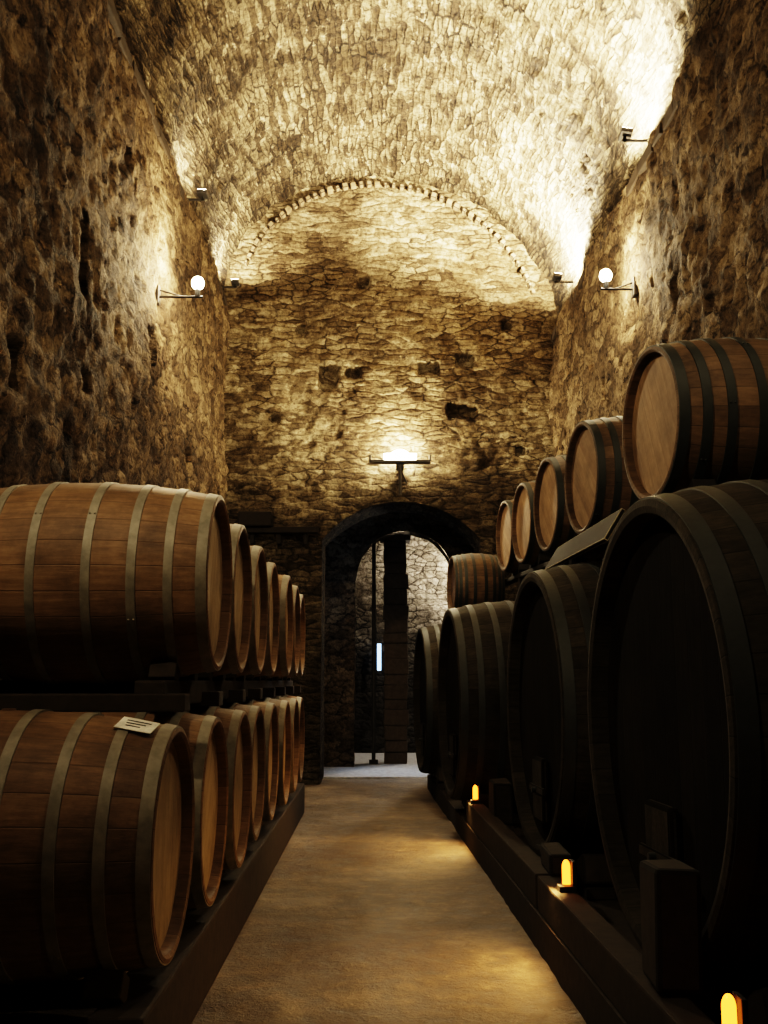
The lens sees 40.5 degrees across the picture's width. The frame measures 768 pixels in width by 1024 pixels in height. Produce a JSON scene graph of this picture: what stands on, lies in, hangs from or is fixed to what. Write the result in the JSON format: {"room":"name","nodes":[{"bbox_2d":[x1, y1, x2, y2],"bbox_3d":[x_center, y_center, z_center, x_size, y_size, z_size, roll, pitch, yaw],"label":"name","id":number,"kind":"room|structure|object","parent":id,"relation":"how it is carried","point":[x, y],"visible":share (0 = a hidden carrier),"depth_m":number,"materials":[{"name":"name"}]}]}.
{"room":"wine cellar","nodes":[
{"label":"wine cellar","id":0,"kind":"room"},
{"bbox_2d":[0,0,229,679],"bbox_3d":[-2.481,-1.115,6.566,0.457,7.400,18.651,0,-9,0],"label":"wall","id":1,"kind":"structure","parent":0,"point":[101,382],"depth_m":8.45,"materials":[{"name":"brown stone"}]},
{"bbox_2d":[155,277,203,305],"bbox_3d":[-2.159,-2.343,10.998,0.505,0.302,0.130,0,-9,0],"label":"wall lamp","id":2,"kind":"object","parent":1,"relation":"attached to","point":[197,282],"visible":0.98,"depth_m":10.97,"materials":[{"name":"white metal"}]},
{"bbox_2d":[107,0,729,341],"bbox_3d":[0.170,-4.452,7.108,5.595,0.660,18.600,0,-9,0],"label":"trim","id":3,"kind":"structure","parent":1,"relation":"attached to","point":[114,20],"depth_m":10.45,"materials":[{"name":"brown stone"}]},
{"bbox_2d":[187,189,207,200],"bbox_3d":[-2.330,-3.908,12.870,0.290,0.110,0.180,0,-9,0],"label":"floodlight","id":4,"kind":"object","parent":3,"relation":"on","point":[202,194],"visible":0.97,"depth_m":12.85,"materials":[{"name":"black metal"}]},
{"bbox_2d":[222,279,239,287],"bbox_3d":[-2.336,-3.444,15.733,0.290,0.110,0.180,0,-9,0],"label":"floodlight","id":5,"kind":"object","parent":3,"relation":"on","point":[235,282],"visible":0.97,"depth_m":15.71,"materials":[{"name":"black metal"}]},
{"bbox_2d":[0,753,585,1023],"bbox_3d":[0.142,3.048,9.157,5.250,0.140,25.050,0,-9,0],"label":"floor","id":6,"kind":"structure","parent":0,"point":[375,909],"depth_m":6.12,"materials":[{"name":"beige concrete"}]},
{"bbox_2d":[0,661,304,1023],"bbox_3d":[-1.545,1.980,7.828,1.350,1.593,8.415,0,-9,0],"label":"rack","id":7,"kind":"object","parent":6,"relation":"on","point":[172,993],"visible":0.48,"depth_m":4.97,"materials":[{"name":"brown wood"}]},
{"bbox_2d":[0,708,194,984],"bbox_3d":[-1.523,1.313,4.140,1.388,1.042,1.040,0,-9,0],"label":"wine barrel","id":8,"kind":"object","parent":7,"relation":"on","point":[97,818],"visible":0.94,"depth_m":3.75,"materials":[{"name":"brown wood"}]},
{"bbox_2d":[114,716,159,733],"bbox_3d":[-0.966,0.835,4.071,0.154,0.064,0.094,-1,-9,7],"label":"paper label","id":9,"kind":"object","parent":8,"relation":"attached to","point":[143,726],"visible":1,"depth_m":4.07,"materials":[{"name":"beige paper"}]},
{"bbox_2d":[0,482,232,683],"bbox_3d":[-1.537,0.364,5.378,1.388,1.040,1.040,0,-9,0],"label":"wine barrel","id":10,"kind":"object","parent":7,"relation":"on","point":[100,583],"visible":0.94,"depth_m":4.95,"materials":[{"name":"brown wood"}]},
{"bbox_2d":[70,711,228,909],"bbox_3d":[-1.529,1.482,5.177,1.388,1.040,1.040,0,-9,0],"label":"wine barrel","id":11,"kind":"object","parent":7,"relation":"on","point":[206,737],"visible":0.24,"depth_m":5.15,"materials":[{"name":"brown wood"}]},
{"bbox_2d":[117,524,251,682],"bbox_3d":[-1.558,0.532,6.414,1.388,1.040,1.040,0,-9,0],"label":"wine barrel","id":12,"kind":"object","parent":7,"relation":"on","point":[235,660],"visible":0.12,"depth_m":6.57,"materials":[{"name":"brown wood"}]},
{"bbox_2d":[188,706,251,869],"bbox_3d":[-1.533,1.650,6.213,1.388,1.040,1.040,0,-9,0],"label":"wine barrel","id":13,"kind":"object","parent":7,"relation":"on","point":[236,725],"visible":0.12,"depth_m":6.22,"materials":[{"name":"brown wood"}]},
{"bbox_2d":[220,702,265,841],"bbox_3d":[-1.564,1.817,7.249,1.388,1.040,1.040,0,-9,0],"label":"wine barrel","id":14,"kind":"object","parent":7,"relation":"on","point":[254,713],"visible":0.12,"depth_m":7.45,"materials":[{"name":"brown wood"}]},
{"bbox_2d":[236,545,267,677],"bbox_3d":[-1.569,0.700,7.450,1.393,1.040,1.041,0,-9,0],"label":"wine barrel","id":15,"kind":"object","parent":7,"relation":"on","point":[254,665],"visible":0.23,"depth_m":7.61,"materials":[{"name":"brown wood"}]},
{"bbox_2d":[237,699,278,821],"bbox_3d":[-1.570,1.985,8.286,1.388,1.040,1.040,0,-9,0],"label":"wine barrel","id":16,"kind":"object","parent":7,"relation":"on","point":[269,710],"visible":0.19,"depth_m":8.41,"materials":[{"name":"brown wood"}]},
{"bbox_2d":[254,562,279,677],"bbox_3d":[-1.584,0.868,8.487,1.393,1.040,1.042,0,-9,0],"label":"wine barrel","id":17,"kind":"object","parent":7,"relation":"on","point":[270,663],"visible":0.16,"depth_m":8.72,"materials":[{"name":"brown wood"}]},
{"bbox_2d":[246,697,291,805],"bbox_3d":[-1.558,2.153,9.322,1.388,1.041,1.040,0,-9,0],"label":"wine barrel","id":18,"kind":"object","parent":7,"relation":"on","point":[283,707],"visible":0.15,"depth_m":9.26,"materials":[{"name":"brown wood"}]},
{"bbox_2d":[267,574,293,678],"bbox_3d":[-1.556,1.036,9.524,1.393,1.040,1.041,0,-9,0],"label":"wine barrel","id":19,"kind":"object","parent":7,"relation":"on","point":[285,651],"visible":0.1,"depth_m":9.33,"materials":[{"name":"brown wood"}]},
{"bbox_2d":[264,695,299,792],"bbox_3d":[-1.567,2.320,10.359,1.388,1.042,1.040,0,-9,0],"label":"wine barrel","id":20,"kind":"object","parent":7,"relation":"on","point":[294,709],"visible":0.09,"depth_m":10.56,"materials":[{"name":"brown wood"}]},
{"bbox_2d":[278,585,300,678],"bbox_3d":[-1.570,1.204,10.560,1.393,1.040,1.042,0,-9,0],"label":"wine barrel","id":21,"kind":"object","parent":7,"relation":"on","point":[296,596],"visible":0.11,"depth_m":10.84,"materials":[{"name":"brown wood"}]},
{"bbox_2d":[277,694,304,781],"bbox_3d":[-1.592,2.489,11.395,1.388,1.040,1.040,0,-9,0],"label":"wine barrel","id":22,"kind":"object","parent":7,"relation":"on","point":[299,699],"visible":0.12,"depth_m":11.71,"materials":[{"name":"brown wood"}]},
{"bbox_2d":[287,594,305,678],"bbox_3d":[-1.598,1.372,11.596,1.393,1.040,1.042,0,-9,0],"label":"wine barrel","id":23,"kind":"object","parent":7,"relation":"on","point":[302,602],"visible":0.13,"depth_m":11.93,"materials":[{"name":"brown wood"}]},
{"bbox_2d":[369,540,377,763],"bbox_3d":[-0.187,2.451,18.951,0.160,4.180,0.160,0,-9,0],"label":"post","id":24,"kind":"object","parent":6,"relation":"on","point":[373,760],"visible":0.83,"depth_m":18.90,"materials":[{"name":"black metal"}]},
{"bbox_2d":[380,534,410,763],"bbox_3d":[0.212,2.492,19.151,0.560,4.156,0.520,0,-9,0],"label":"stone pillar","id":25,"kind":"structure","parent":6,"relation":"on","point":[395,579],"depth_m":18.94,"materials":[{"name":"stone"}]},
{"bbox_2d":[413,624,441,775],"bbox_3d":[1.154,2.435,13.532,1.408,2.019,2.019,1,-9,-3],"label":"large wine cask","id":26,"kind":"object","parent":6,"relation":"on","point":[425,675],"visible":0.28,"depth_m":13.04,"materials":[{"name":"brown wood"}]},
{"bbox_2d":[470,785,480,803],"bbox_3d":[0.832,2.567,9.469,0.090,0.160,0.100,0,-9,0],"label":"floor lamp","id":27,"kind":"object","parent":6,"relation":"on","point":[476,799],"visible":1,"depth_m":9.44,"materials":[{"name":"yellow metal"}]},
{"bbox_2d":[437,600,516,807],"bbox_3d":[1.355,1.935,10.576,1.438,2.063,2.063,1,-9,-3],"label":"large wine cask","id":28,"kind":"object","parent":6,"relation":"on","point":[474,639],"visible":0.47,"depth_m":9.79,"materials":[{"name":"brown wood"}]},
{"bbox_2d":[447,553,504,608],"bbox_3d":[1.201,0.985,13.680,0.648,0.892,0.892,1,-9,-4],"label":"wine barrel","id":29,"kind":"object","parent":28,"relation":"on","point":[472,578],"visible":0.75,"depth_m":13.30,"materials":[{"name":"brown wood"}]},
{"bbox_2d":[507,561,604,861],"bbox_3d":[1.736,1.376,7.226,1.461,2.095,2.095,1,-9,-3],"label":"large wine cask","id":30,"kind":"object","parent":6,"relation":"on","point":[549,638],"visible":0.27,"depth_m":6.90,"materials":[{"name":"brown wood"}]},
{"bbox_2d":[557,859,576,892],"bbox_3d":[0.968,1.928,5.521,0.090,0.160,0.100,0,-9,0],"label":"floor lamp","id":31,"kind":"object","parent":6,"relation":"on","point":[568,885],"visible":1,"depth_m":5.50,"materials":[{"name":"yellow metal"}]},
{"bbox_2d":[427,767,767,1023],"bbox_3d":[1.625,2.454,8.329,1.920,0.858,12.800,0,-9,0],"label":"rack","id":32,"kind":"object","parent":6,"relation":"on","point":[585,938],"visible":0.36,"depth_m":4.66,"materials":[{"name":"brown wood"}]},
{"bbox_2d":[505,479,715,588],"bbox_3d":[1.882,1.575,9.943,1.201,2.670,9.892,0,-9,0],"label":"rack","id":33,"kind":"object","parent":6,"relation":"on","point":[595,539],"visible":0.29,"depth_m":7.55,"materials":[{"name":"brown wood"}]},
{"bbox_2d":[496,499,518,573],"bbox_3d":[1.970,0.302,12.687,1.066,0.980,0.982,1,-9,-7],"label":"wine barrel","id":34,"kind":"object","parent":33,"relation":"on","point":[507,561],"visible":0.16,"depth_m":12.70,"materials":[{"name":"brown wood"}]},
{"bbox_2d":[511,480,600,565],"bbox_3d":[1.983,0.127,11.196,1.053,0.980,0.980,1,-9,-6],"label":"wine barrel","id":35,"kind":"object","parent":33,"relation":"on","point":[526,547],"visible":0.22,"depth_m":11.11,"materials":[{"name":"brown wood"}]},
{"bbox_2d":[533,455,605,558],"bbox_3d":[1.997,-0.059,9.605,1.065,0.980,0.982,1,-9,-7],"label":"wine barrel","id":36,"kind":"object","parent":33,"relation":"on","point":[552,525],"visible":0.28,"depth_m":9.48,"materials":[{"name":"brown wood"}]},
{"bbox_2d":[564,416,639,533],"bbox_3d":[2.011,-0.251,7.965,1.065,0.980,0.982,1,-9,-7],"label":"wine barrel","id":37,"kind":"object","parent":33,"relation":"on","point":[596,482],"visible":0.31,"depth_m":7.69,"materials":[{"name":"brown wood"}]},
{"bbox_2d":[622,337,767,498],"bbox_3d":[2.075,-0.497,6.074,1.108,1.031,1.031,1,-9,-6],"label":"wine barrel","id":38,"kind":"object","parent":33,"relation":"on","point":[695,408],"visible":0.87,"depth_m":5.65,"materials":[{"name":"brown wood"}]},
{"bbox_2d":[587,479,767,989],"bbox_3d":[1.841,0.912,4.466,1.484,2.128,2.128,1,-9,-3],"label":"large wine cask","id":39,"kind":"object","parent":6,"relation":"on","point":[677,689],"visible":0.78,"depth_m":4.11,"materials":[{"name":"brown wood"}]},
{"bbox_2d":[721,991,748,1023],"bbox_3d":[1.047,1.544,3.153,0.090,0.160,0.100,0,-9,0],"label":"floor lamp","id":40,"kind":"object","parent":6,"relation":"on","point":[734,1007],"visible":1,"depth_m":3.14,"materials":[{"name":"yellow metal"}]},
{"bbox_2d":[223,176,556,784],"bbox_3d":[0.085,-0.656,16.381,5.650,9.633,1.071,0,-9,0],"label":"wall","id":41,"kind":"structure","parent":0,"point":[375,322],"depth_m":16.16,"materials":[{"name":"stone"}]},
{"bbox_2d":[238,511,317,544],"bbox_3d":[-1.630,0.239,15.573,1.286,0.465,0.270,0,-9,0],"label":"shelf","id":42,"kind":"object","parent":41,"relation":"attached to","point":[255,522],"visible":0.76,"depth_m":15.51,"materials":[{"name":"brown wood"}]},
{"bbox_2d":[244,180,534,295],"bbox_3d":[0.089,-4.340,16.467,4.567,1.867,0.182,0,-9,0],"label":"trim","id":43,"kind":"structure","parent":41,"relation":"attached to","point":[257,242],"depth_m":16.49,"materials":[{"name":"stone"}]},
{"bbox_2d":[369,450,430,494],"bbox_3d":[0.241,-0.583,15.675,0.930,0.685,0.325,0,-9,0],"label":"lamp","id":44,"kind":"object","parent":41,"relation":"attached to","point":[398,457],"visible":1,"depth_m":15.58,"materials":[{"name":"black metal"}]},
{"bbox_2d":[324,513,473,766],"bbox_3d":[0.337,2.026,18.605,3.600,5.050,0.428,0,-9,0],"label":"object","id":45,"kind":"structure","parent":0,"point":[344,553],"depth_m":18.48,"materials":[{"name":"grey stone"}]},
{"bbox_2d":[320,539,480,710],"bbox_3d":[0.355,1.674,16.590,3.400,5.000,0.040,0,-9,0],"label":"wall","id":46,"kind":"structure","parent":0,"point":[480,539],"depth_m":16.59,"materials":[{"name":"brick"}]},
{"bbox_2d":[354,531,449,752],"bbox_3d":[0.308,2.457,21.893,4.200,5.250,0.168,0,-9,0],"label":"wall","id":47,"kind":"structure","parent":0,"point":[427,567],"depth_m":21.97,"materials":[{"name":"stone"}]},
{"bbox_2d":[377,644,380,669],"bbox_3d":[-0.101,3.020,21.646,0.080,0.550,0.020,0,-9,0],"label":"window","id":48,"kind":"structure","parent":47,"relation":"in","point":[378,645],"depth_m":21.64,"materials":[{"name":"white glass"}]},
{"bbox_2d":[113,0,722,318],"bbox_3d":[0.179,-5.589,7.340,5.446,2.682,18.707,0,-9,0],"label":"ceiling","id":49,"kind":"structure","parent":0,"point":[518,110],"depth_m":13.17,"materials":[{"name":"beige stone"}]},
{"bbox_2d":[548,0,767,456],"bbox_3d":[2.783,-0.860,6.572,0.422,6.900,18.651,0,-9,0],"label":"wall","id":50,"kind":"structure","parent":0,"point":[691,231],"depth_m":9.07,"materials":[{"name":"brown stone"}]},
{"bbox_2d":[551,272,572,282],"bbox_3d":[2.460,-3.212,14.326,0.282,0.122,0.182,0,-9,0],"label":"floodlight","id":51,"kind":"object","parent":50,"relation":"attached to","point":[556,277],"visible":1,"depth_m":14.30,"materials":[{"name":"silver metal"}]},
{"bbox_2d":[599,269,637,297],"bbox_3d":[2.486,-2.435,11.054,0.385,0.302,0.130,0,-9,0],"label":"wall lamp","id":52,"kind":"object","parent":50,"relation":"attached to","point":[605,276],"visible":1,"depth_m":11.03,"materials":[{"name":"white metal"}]},
{"bbox_2d":[617,127,647,141],"bbox_3d":[2.533,-3.820,10.575,0.282,0.122,0.182,0,-9,0],"label":"floodlight","id":53,"kind":"object","parent":50,"relation":"attached to","point":[625,134],"visible":1,"depth_m":10.54,"materials":[{"name":"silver metal"}]}
]}

